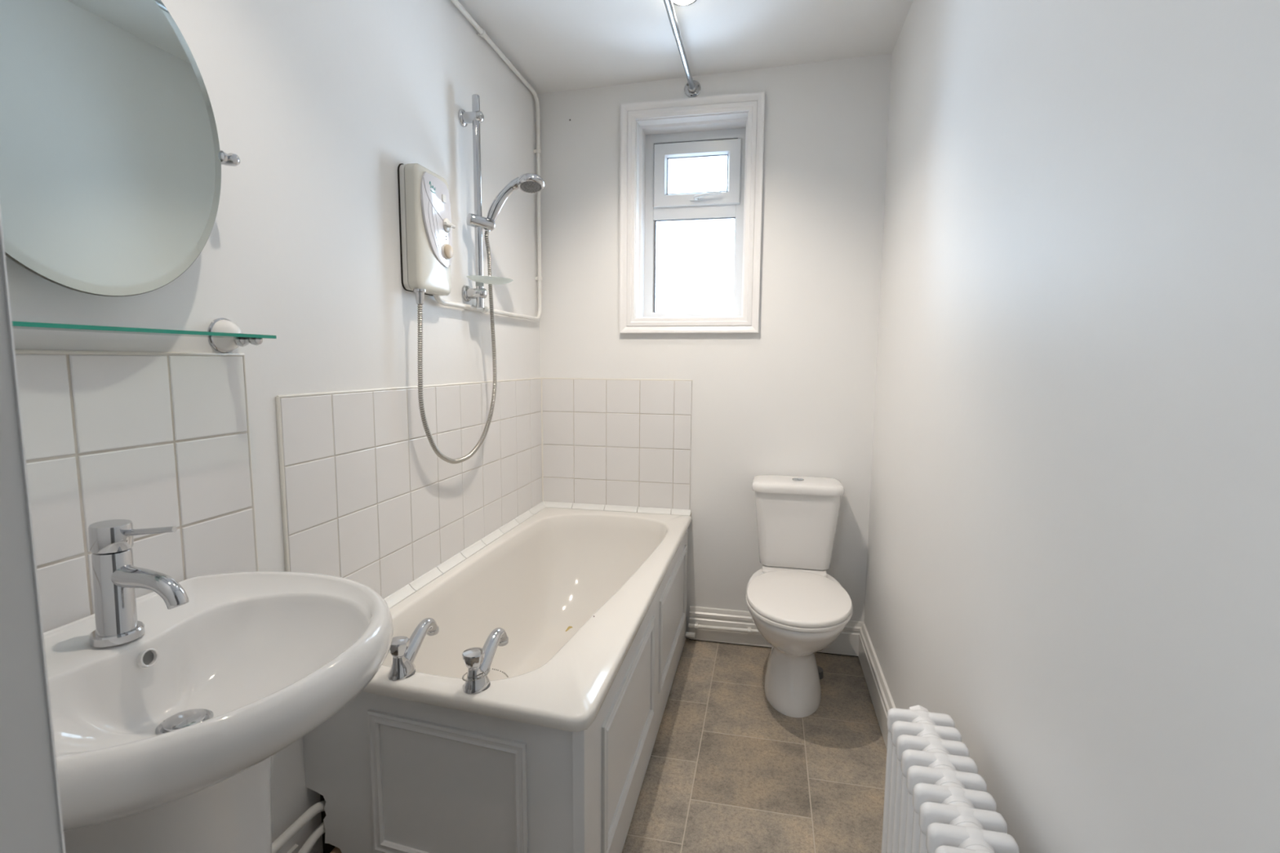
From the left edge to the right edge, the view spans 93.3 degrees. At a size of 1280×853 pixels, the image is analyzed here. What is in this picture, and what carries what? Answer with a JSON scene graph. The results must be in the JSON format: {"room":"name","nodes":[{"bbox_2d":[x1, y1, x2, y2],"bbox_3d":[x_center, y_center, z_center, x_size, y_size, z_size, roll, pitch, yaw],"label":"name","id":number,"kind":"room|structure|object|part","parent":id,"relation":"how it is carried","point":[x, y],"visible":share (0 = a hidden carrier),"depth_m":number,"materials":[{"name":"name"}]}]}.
{"room":"bathroom","nodes":[
{"label":"bathroom","id":0,"kind":"room"},
{"bbox_2d":[0,207,65,852],"bbox_3d":[-0.238,-0.068,0.283,1.680,2.554,0.130,2,6,12],"label":"wall","id":1,"kind":"structure","parent":0,"point":[31,821],"depth_m":0.39,"materials":[{"name":"paint"}]},
{"bbox_2d":[5,0,540,852],"bbox_3d":[-0.749,-0.215,1.625,0.120,2.550,2.300,2,6,12],"label":"wall","id":2,"kind":"structure","parent":0,"point":[320,104],"depth_m":1.40,"materials":[{"name":"paint"}]},
{"bbox_2d":[0,0,239,296],"bbox_3d":[-0.802,-0.446,0.855,0.080,0.514,0.506,2,6,12],"label":"oval mirror","id":3,"kind":"object","parent":2,"relation":"attached to","point":[112,158],"visible":0.99,"depth_m":0.87,"materials":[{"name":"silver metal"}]},
{"bbox_2d":[14,349,258,632],"bbox_3d":[-0.853,0.131,0.870,0.009,0.480,0.708,2,6,12],"label":"tile backsplash","id":4,"kind":"structure","parent":2,"relation":"attached to","point":[147,439],"depth_m":0.99,"materials":[{"name":"tile"}]},
{"bbox_2d":[12,317,276,352],"bbox_3d":[-0.801,-0.142,0.859,0.098,0.066,0.632,2,6,12],"label":"glass shelf","id":5,"kind":"object","parent":2,"relation":"attached to","point":[224,335],"visible":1,"depth_m":1.02,"materials":[{"name":"teal"}]},
{"bbox_3d":[-0.790,-0.139,0.857,0.076,0.006,0.614,2,6,12],"label":"glass plate","id":6,"kind":"part","parent":5,"relation":"part of","materials":[{"name":"teal"}]},
{"bbox_2d":[287,844,300,852],"bbox_3d":[-0.848,1.058,0.995,0.020,0.152,0.770,2,6,12],"label":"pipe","id":7,"kind":"structure","parent":2,"relation":"attached to","point":[295,848],"depth_m":1.35,"materials":[{"name":"metal"}]},
{"bbox_2d":[271,800,325,852],"bbox_3d":[-0.802,0.918,1.039,0.035,0.056,0.803,2,6,12],"label":"pipe","id":8,"kind":"object","parent":2,"relation":"attached to","point":[299,824],"visible":0.65,"depth_m":1.31,"materials":[{"name":"white plastic"}]},
{"bbox_2d":[297,822,324,852],"bbox_3d":[-0.802,0.969,1.040,0.037,0.022,0.794,2,6,12],"label":"pipe","id":9,"kind":"object","parent":2,"relation":"attached to","point":[319,831],"visible":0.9,"depth_m":1.36,"materials":[{"name":"white plastic"}]},
{"bbox_2d":[397,163,455,295],"bbox_3d":[-0.605,-0.564,1.758,0.086,0.346,0.190,2,6,12],"label":"shower","id":10,"kind":"object","parent":2,"relation":"attached to","point":[425,225],"visible":0.99,"depth_m":1.70,"materials":[{"name":"white plastic"}]},
{"bbox_3d":[-0.565,-0.596,1.788,0.022,0.040,0.043,2,6,12],"label":"power lever","id":11,"kind":"part","parent":10,"relation":"part of","materials":[{"name":"white plastic"}]},
{"bbox_2d":[413,231,497,463],"bbox_3d":[-0.568,-0.265,1.926,0.034,0.763,0.471,2,6,15],"label":"shower hose","id":12,"kind":"object","parent":10,"relation":"attached to","point":[420,293],"visible":0.95,"depth_m":1.89,"materials":[{"name":"silver metal"}]},
{"bbox_2d":[457,93,495,307],"bbox_3d":[-0.541,-0.743,2.015,0.097,0.684,0.089,2,6,12],"label":"shower rail","id":13,"kind":"object","parent":2,"relation":"attached to","point":[475,117],"visible":1,"depth_m":2.00,"materials":[{"name":"silver metal"}]},
{"bbox_3d":[-0.540,-0.743,2.012,0.025,0.684,0.025,2,6,12],"label":"rail","id":14,"kind":"part","parent":13,"relation":"part of","materials":[{"name":"silver metal"}]},
{"bbox_2d":[466,275,513,286],"bbox_3d":[-0.508,-0.489,2.053,0.104,0.030,0.170,6,8,43],"label":"soap dish","id":15,"kind":"object","parent":13,"relation":"attached to","point":[480,280],"visible":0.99,"depth_m":2.02,"materials":[{"name":"plastic"}]},
{"bbox_2d":[485,173,545,231],"bbox_3d":[-0.419,-0.750,2.037,0.204,0.183,0.092,2,6,12],"label":"handset","id":16,"kind":"object","parent":13,"relation":"attached to","point":[531,183],"visible":0.99,"depth_m":2.02,"materials":[{"name":"silver metal"}]},
{"bbox_3d":[-0.458,-0.748,2.032,0.134,0.179,0.036,0,6,-1],"label":"handle","id":17,"kind":"part","parent":16,"relation":"part of","materials":[{"name":"silver metal"}]},
{"bbox_3d":[-0.364,-0.800,2.018,0.072,0.021,0.071,2,6,12],"label":"nozzle plate","id":18,"kind":"part","parent":16,"relation":"part of","materials":[{"name":"grey plastic"}]},
{"bbox_2d":[275,377,692,599],"bbox_3d":[-0.274,0.154,1.966,0.696,0.580,1.517,2,6,12],"label":"tile backsplash","id":19,"kind":"structure","parent":2,"relation":"attached to","point":[366,499],"depth_m":1.98,"materials":[{"name":"tile"}]},
{"bbox_2d":[433,0,542,320],"bbox_3d":[-0.670,-0.824,1.534,0.036,0.962,2.262,2,6,12],"label":"pipe","id":20,"kind":"object","parent":2,"relation":"attached to","point":[481,32],"visible":0.84,"depth_m":2.44,"materials":[{"name":"white plastic"}]},
{"bbox_2d":[457,0,913,93],"bbox_3d":[-0.025,-1.286,0.493,2.900,0.184,4.020,2,6,12],"label":"ceiling","id":21,"kind":"structure","parent":0,"point":[555,45],"depth_m":2.16,"materials":[{"name":"white paint"}]},
{"bbox_2d":[671,0,697,6],"bbox_3d":[0.139,-1.369,1.935,0.094,0.018,0.094,2,6,12],"label":"recessed light","id":22,"kind":"object","parent":21,"relation":"in","point":[678,2],"visible":0.98,"depth_m":1.95,"materials":[{"name":"silver metal"}]},
{"bbox_2d":[537,53,892,638],"bbox_3d":[0.279,-0.325,2.710,1.680,2.550,0.260,2,6,12],"label":"wall","id":23,"kind":"structure","parent":0,"point":[795,396],"depth_m":2.53,"materials":[{"name":"paint"}]},
{"bbox_2d":[663,0,701,97],"bbox_3d":[0.033,-1.300,1.617,0.068,0.085,1.766,2,6,12],"label":"rail","id":24,"kind":"object","parent":23,"relation":"attached to","point":[692,88],"visible":1,"depth_m":2.17,"materials":[{"name":"silver metal"}]},
{"bbox_2d":[619,91,764,333],"bbox_3d":[0.206,-0.870,2.520,0.590,0.947,0.026,2,6,12],"label":"trim","id":25,"kind":"structure","parent":23,"relation":"attached to","point":[753,102],"depth_m":2.51,"materials":[{"name":"white paint"}]},
{"bbox_2d":[635,111,749,318],"bbox_3d":[0.225,-0.879,2.607,0.480,0.837,0.149,2,6,12],"label":"window reveal","id":26,"kind":"structure","parent":23,"relation":"attached to","point":[738,119],"depth_m":2.58,"materials":[{"name":"white paint"}]},
{"bbox_2d":[644,128,746,316],"bbox_3d":[0.238,-0.878,2.668,0.444,0.816,0.114,2,6,12],"label":"window","id":27,"kind":"structure","parent":23,"relation":"in","point":[660,206],"depth_m":2.65,"materials":[{"name":"white plastic"}]},
{"bbox_3d":[0.250,-1.103,2.647,0.380,0.269,0.044,2,6,12],"label":"opening sash","id":28,"kind":"part","parent":27,"relation":"part of","materials":[{"name":"white plastic"}]},
{"bbox_3d":[0.282,-0.994,2.609,0.137,0.027,0.041,2,6,12],"label":"handle","id":29,"kind":"part","parent":27,"relation":"part of","materials":[{"name":"white plastic"}]},
{"bbox_2d":[688,622,759,633],"bbox_3d":[0.393,0.886,2.644,0.360,0.026,0.032,2,6,12],"label":"pipe","id":30,"kind":"object","parent":23,"relation":"attached to","point":[696,625],"visible":0.96,"depth_m":2.64,"materials":[{"name":"white plastic"}]},
{"bbox_2d":[688,605,864,657],"bbox_3d":[0.584,0.892,2.631,0.740,0.152,0.020,2,6,12],"label":"baseboard","id":31,"kind":"structure","parent":23,"relation":"attached to","point":[846,643],"depth_m":2.65,"materials":[{"name":"paint"}]},
{"bbox_2d":[622,638,886,852],"bbox_3d":[-0.045,1.197,0.751,2.900,0.060,4.000,2,6,12],"label":"floor","id":32,"kind":"structure","parent":0,"point":[727,771],"depth_m":1.87,"materials":[{"name":"tile"}]},
{"bbox_2d":[43,571,393,852],"bbox_3d":[-0.618,0.721,0.879,0.482,0.852,0.566,2,6,12],"label":"basin","id":33,"kind":"object","parent":32,"relation":"on","point":[166,739],"visible":0.88,"depth_m":0.83,"materials":[{"name":"white ceramic"}]},
{"bbox_2d":[88,519,189,647],"bbox_3d":[-0.699,0.219,0.843,0.152,0.168,0.060,2,6,12],"label":"mixer tap","id":34,"kind":"object","parent":33,"relation":"on","point":[116,579],"visible":1,"depth_m":0.83,"materials":[{"name":"silver metal"}]},
{"bbox_3d":[-0.740,0.154,0.845,0.049,0.038,0.047,2,6,12],"label":"handle","id":35,"kind":"part","parent":34,"relation":"part of","materials":[{"name":"silver metal"}]},
{"bbox_3d":[-0.682,0.221,0.840,0.118,0.059,0.033,2,6,12],"label":"spout","id":36,"kind":"part","parent":34,"relation":"part of","materials":[{"name":"silver metal"}]},
{"bbox_3d":[-0.681,0.145,0.837,0.083,0.018,0.009,1,6,9],"label":"lever","id":37,"kind":"part","parent":34,"relation":"part of","materials":[{"name":"silver metal"}]},
{"bbox_2d":[302,507,692,852],"bbox_3d":[-0.279,0.743,1.999,0.702,0.572,1.571,2,6,12],"label":"bathtub","id":38,"kind":"object","parent":32,"relation":"on","point":[553,756],"visible":0.92,"depth_m":1.36,"materials":[{"name":"white ceramic"}]},
{"bbox_2d":[330,847,342,852],"bbox_3d":[-0.699,0.994,1.395,0.038,0.038,0.064,2,6,12],"label":"pipe","id":39,"kind":"object","parent":38,"relation":"attached to","point":[335,850],"visible":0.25,"depth_m":1.39,"materials":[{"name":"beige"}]},
{"bbox_2d":[387,617,439,680],"bbox_3d":[-0.500,0.487,1.344,0.055,0.083,0.173,2,6,12],"label":"tap","id":40,"kind":"object","parent":38,"relation":"on","point":[403,650],"visible":0.98,"depth_m":1.29,"materials":[{"name":"silver metal"}]},
{"bbox_3d":[-0.513,0.470,1.281,0.043,0.037,0.043,0,6,1],"label":"handle","id":41,"kind":"part","parent":40,"relation":"part of","materials":[{"name":"silver metal"}]},
{"bbox_2d":[387,655,415,680],"bbox_3d":[-0.511,0.507,1.294,0.049,0.044,0.068,2,6,12],"label":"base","id":42,"kind":"object","parent":40,"relation":"on","point":[402,667],"depth_m":1.27,"materials":[{"name":"silver metal"}]},
{"bbox_3d":[-0.498,0.486,1.355,0.036,0.083,0.149,2,6,12],"label":"spout","id":43,"kind":"part","parent":40,"relation":"part of","materials":[{"name":"silver metal"}]},
{"bbox_3d":[-0.439,0.831,1.294,0.690,0.538,0.016,2,6,17],"label":"panel","id":44,"kind":"part","parent":38,"relation":"part of","materials":[{"name":"white paint"}]},
{"bbox_3d":[-0.408,0.783,1.266,0.380,0.327,0.009,2,6,17],"label":"moulding","id":45,"kind":"part","parent":38,"relation":"part of","materials":[{"name":"white paint"}]},
{"bbox_2d":[462,627,508,694],"bbox_3d":[-0.327,0.493,1.295,0.055,0.083,0.173,2,6,12],"label":"tap","id":46,"kind":"object","parent":38,"relation":"on","point":[477,660],"visible":0.98,"depth_m":1.24,"materials":[{"name":"silver metal"}]},
{"bbox_3d":[-0.339,0.477,1.232,0.044,0.038,0.044,2,6,12],"label":"handle","id":47,"kind":"part","parent":46,"relation":"part of","materials":[{"name":"silver metal"}]},
{"bbox_2d":[462,667,489,694],"bbox_3d":[-0.338,0.513,1.246,0.049,0.044,0.068,2,6,12],"label":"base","id":48,"kind":"object","parent":46,"relation":"on","point":[476,686],"depth_m":1.22,"materials":[{"name":"silver metal"}]},
{"bbox_2d":[462,667,508,681],"bbox_3d":[-0.316,0.525,1.253,0.103,0.042,0.052,-3,7,-29],"label":"chain","id":49,"kind":"object","parent":46,"relation":"attached to","point":[464,675],"visible":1,"depth_m":1.24,"materials":[{"name":"silver metal"}]},
{"bbox_3d":[-0.324,0.492,1.307,0.036,0.083,0.149,2,6,12],"label":"spout","id":50,"kind":"part","parent":46,"relation":"part of","materials":[{"name":"silver metal"}]},
{"bbox_2d":[361,507,692,732],"bbox_3d":[-0.278,0.670,1.990,0.700,0.425,1.570,2,6,12],"label":"tub","id":51,"kind":"object","parent":38,"relation":"in","point":[590,606],"depth_m":1.88,"materials":[{"name":"white ceramic"}]},
{"bbox_2d":[384,501,691,608],"bbox_3d":[-0.271,0.448,1.999,0.699,0.030,1.510,2,6,12],"label":"edging","id":52,"kind":"object","parent":38,"relation":"on","point":[405,592],"visible":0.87,"depth_m":2.31,"materials":[{"name":"white"}]},
{"bbox_3d":[-0.018,0.771,1.592,0.009,0.317,0.585,2,6,12],"label":"moulding","id":53,"kind":"part","parent":38,"relation":"part of","materials":[{"name":"white paint"}]},
{"bbox_3d":[0.041,0.766,1.943,0.020,0.542,1.551,2,6,12],"label":"panel","id":54,"kind":"part","parent":38,"relation":"part of","materials":[{"name":"white paint"}]},
{"bbox_3d":[0.131,0.697,2.293,0.009,0.317,0.625,2,6,12],"label":"moulding","id":55,"kind":"part","parent":38,"relation":"part of","materials":[{"name":"white paint"}]},
{"bbox_2d":[685,631,695,638],"bbox_3d":[0.223,0.921,2.670,0.040,0.023,0.023,2,6,12],"label":"pipe stub","id":56,"kind":"object","parent":32,"relation":"on","point":[688,634],"visible":1,"depth_m":2.66,"materials":[{"name":"white plastic"}]},
{"bbox_2d":[745,475,853,717],"bbox_3d":[0.576,0.623,2.231,0.364,0.772,0.722,2,6,12],"label":"toilet","id":57,"kind":"object","parent":32,"relation":"on","point":[793,602],"visible":1,"depth_m":2.22,"materials":[{"name":"white ceramic"}]},
{"bbox_2d":[762,564,826,577],"bbox_3d":[0.626,0.583,2.463,0.250,0.033,0.205,2,6,12],"label":"toilet seat hinge","id":58,"kind":"object","parent":57,"relation":"attached to","point":[766,568],"depth_m":2.41,"materials":[{"name":"white plastic"}]},
{"bbox_3d":[0.634,0.235,2.441,0.354,0.037,0.209,2,6,12],"label":"cistern lid","id":59,"kind":"part","parent":57,"relation":"part of","materials":[{"name":"white ceramic"}]},
{"bbox_3d":[0.552,0.592,2.109,0.354,0.020,0.477,2,6,12],"label":"lid","id":60,"kind":"part","parent":57,"relation":"part of","materials":[{"name":"white plastic"}]},
{"bbox_3d":[0.552,0.609,2.111,0.358,0.014,0.482,2,6,12],"label":"seat","id":61,"kind":"part","parent":57,"relation":"part of","materials":[{"name":"white plastic"}]},
{"bbox_2d":[881,705,1018,852],"bbox_3d":[0.519,0.870,0.943,0.176,0.558,0.633,2,6,12],"label":"radiator","id":62,"kind":"object","parent":32,"relation":"on","point":[936,800],"visible":1,"depth_m":1.02,"materials":[{"name":"white metal"}]},
{"bbox_2d":[863,0,1279,852],"bbox_3d":[0.777,-0.169,1.305,0.120,2.550,2.300,2,6,12],"label":"wall","id":63,"kind":"structure","parent":0,"point":[1073,554],"depth_m":0.82,"materials":[{"name":"paint"}]},
{"bbox_2d":[857,623,895,748],"bbox_3d":[0.698,1.022,1.438,0.020,0.152,2.280,2,6,12],"label":"baseboard","id":64,"kind":"structure","parent":63,"relation":"attached to","point":[882,702],"depth_m":2.18,"materials":[{"name":"paint"}]}
]}

